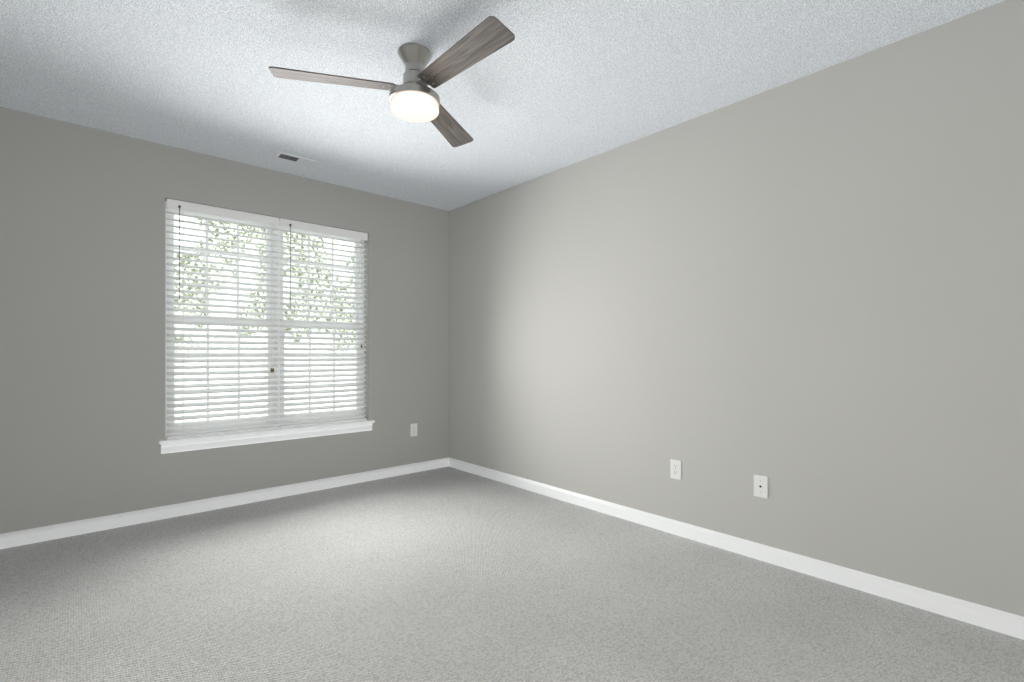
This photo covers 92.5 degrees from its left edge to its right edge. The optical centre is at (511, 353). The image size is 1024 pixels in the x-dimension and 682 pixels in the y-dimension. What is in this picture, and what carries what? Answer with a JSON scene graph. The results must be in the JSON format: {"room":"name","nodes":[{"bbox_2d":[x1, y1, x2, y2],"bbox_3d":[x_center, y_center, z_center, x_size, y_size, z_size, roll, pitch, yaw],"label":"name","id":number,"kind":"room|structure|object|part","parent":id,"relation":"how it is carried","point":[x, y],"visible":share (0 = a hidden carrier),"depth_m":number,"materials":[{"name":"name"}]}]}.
{"room":"empty bedroom","nodes":[
{"label":"empty bedroom","id":0,"kind":"room"},
{"bbox_2d":[0,107,448,533],"bbox_3d":[-1.876,-0.141,3.654,3.578,2.440,0.150,0,0,-42],"label":"wall","id":1,"kind":"structure","parent":0,"point":[82,321],"depth_m":3.09,"materials":[{"name":"grey paint"}]},
{"bbox_2d":[159,198,374,453],"bbox_3d":[-1.780,-0.182,3.721,1.487,1.673,0.198,0,0,-42],"label":"window","id":2,"kind":"structure","parent":1,"relation":"in","point":[275,323],"depth_m":3.62,"materials":[{"name":"white plastic"}]},
{"bbox_2d":[410,423,416,436],"bbox_3d":[-0.888,0.694,4.433,0.070,0.114,0.006,0,0,-42],"label":"outlet","id":3,"kind":"object","parent":1,"relation":"attached to","point":[411,430],"visible":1,"depth_m":4.43,"materials":[{"name":"white plastic"}]},
{"bbox_2d":[0,457,448,548],"bbox_3d":[-1.821,1.038,3.593,3.278,0.082,0.014,0,0,-42],"label":"baseboard","id":4,"kind":"structure","parent":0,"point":[40,534],"depth_m":3.30,"materials":[{"name":"white wood"}]},
{"bbox_2d":[0,0,1004,210],"bbox_3d":[-0.409,-1.411,2.015,3.578,0.100,4.548,0,0,-42],"label":"ceiling","id":5,"kind":"structure","parent":0,"point":[554,85],"depth_m":2.36,"materials":[{"name":"white paint"}]},
{"bbox_2d":[273,151,323,168],"bbox_3d":[-1.503,-1.358,3.449,0.305,0.006,0.135,0,0,-42],"label":"ceiling vent","id":6,"kind":"object","parent":5,"relation":"in","point":[277,154],"visible":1,"depth_m":3.43,"materials":[{"name":"white metal"}]},
{"bbox_2d":[279,154,307,160],"bbox_3d":[-1.503,-1.361,3.449,0.250,0.001,0.088,0,0,-42],"label":"vent duct","id":7,"kind":"object","parent":6,"relation":"attached to","point":[288,157],"visible":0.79,"depth_m":3.41,"materials":[{"name":"black metal"}]},
{"bbox_2d":[284,155,317,167],"bbox_3d":[-1.497,-1.355,3.454,0.258,0.012,0.088,0,0,-42],"label":"louvres","id":8,"kind":"object","parent":6,"relation":"attached to","point":[307,163],"visible":0.98,"depth_m":3.48,"materials":[{"name":"white metal"}]},
{"bbox_2d":[268,16,514,146],"bbox_3d":[-0.369,-1.228,2.131,1.087,0.268,0.965,0,0,-42],"label":"ceiling fan","id":9,"kind":"object","parent":5,"relation":"hanging from","point":[413,97],"visible":1,"depth_m":2.13,"materials":[{"name":"wood"}]},
{"bbox_3d":[-0.775,-1.196,2.143,0.512,0.006,0.130,0,12,-14],"label":"blade","id":10,"kind":"part","parent":9,"relation":"part of","materials":[{"name":"grey wood"}]},
{"label":"blade","id":11,"kind":"part","parent":9,"relation":"part of","materials":[{"name":"wood"}]},
{"label":"blade","id":12,"kind":"part","parent":9,"relation":"part of","materials":[{"name":"wood"}]},
{"bbox_2d":[0,466,1023,681],"bbox_3d":[-0.409,1.129,2.015,3.578,0.100,4.548,0,0,-42],"label":"floor","id":13,"kind":"structure","parent":0,"point":[447,574],"depth_m":2.10,"materials":[{"name":"grey carpet"}]},
{"bbox_2d":[449,0,1023,616],"bbox_3d":[0.918,-0.141,3.102,0.150,2.440,4.398,0,0,-42],"label":"wall","id":14,"kind":"structure","parent":0,"point":[805,294],"depth_m":2.44,"materials":[{"name":"grey paint"}]},
{"bbox_2d":[670,459,680,479],"bbox_3d":[0.976,0.693,2.920,0.008,0.114,0.070,0,0,-42],"label":"outlet","id":15,"kind":"object","parent":14,"relation":"attached to","point":[672,469],"depth_m":2.92,"materials":[{"name":"white plastic"}]},
{"bbox_2d":[448,458,1023,639],"bbox_3d":[0.812,1.038,3.098,0.014,0.082,4.234,0,0,-42],"label":"baseboard","id":16,"kind":"structure","parent":14,"relation":"attached to","point":[999,621],"depth_m":2.43,"materials":[{"name":"white wood"}]},
{"bbox_2d":[754,474,767,498],"bbox_3d":[1.299,0.696,2.559,0.007,0.114,0.070,0,0,-42],"label":"phone jack","id":17,"kind":"object","parent":14,"relation":"attached to","point":[760,486],"visible":1,"depth_m":2.56,"materials":[{"name":"white plastic"}]},
{"label":"outside","id":18,"kind":"structure","parent":0,"visible":0},
{"bbox_2d":[174,215,355,422],"bbox_3d":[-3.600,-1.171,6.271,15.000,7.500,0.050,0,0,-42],"label":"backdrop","id":19,"kind":"structure","parent":18,"point":[191,219],"depth_m":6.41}
]}

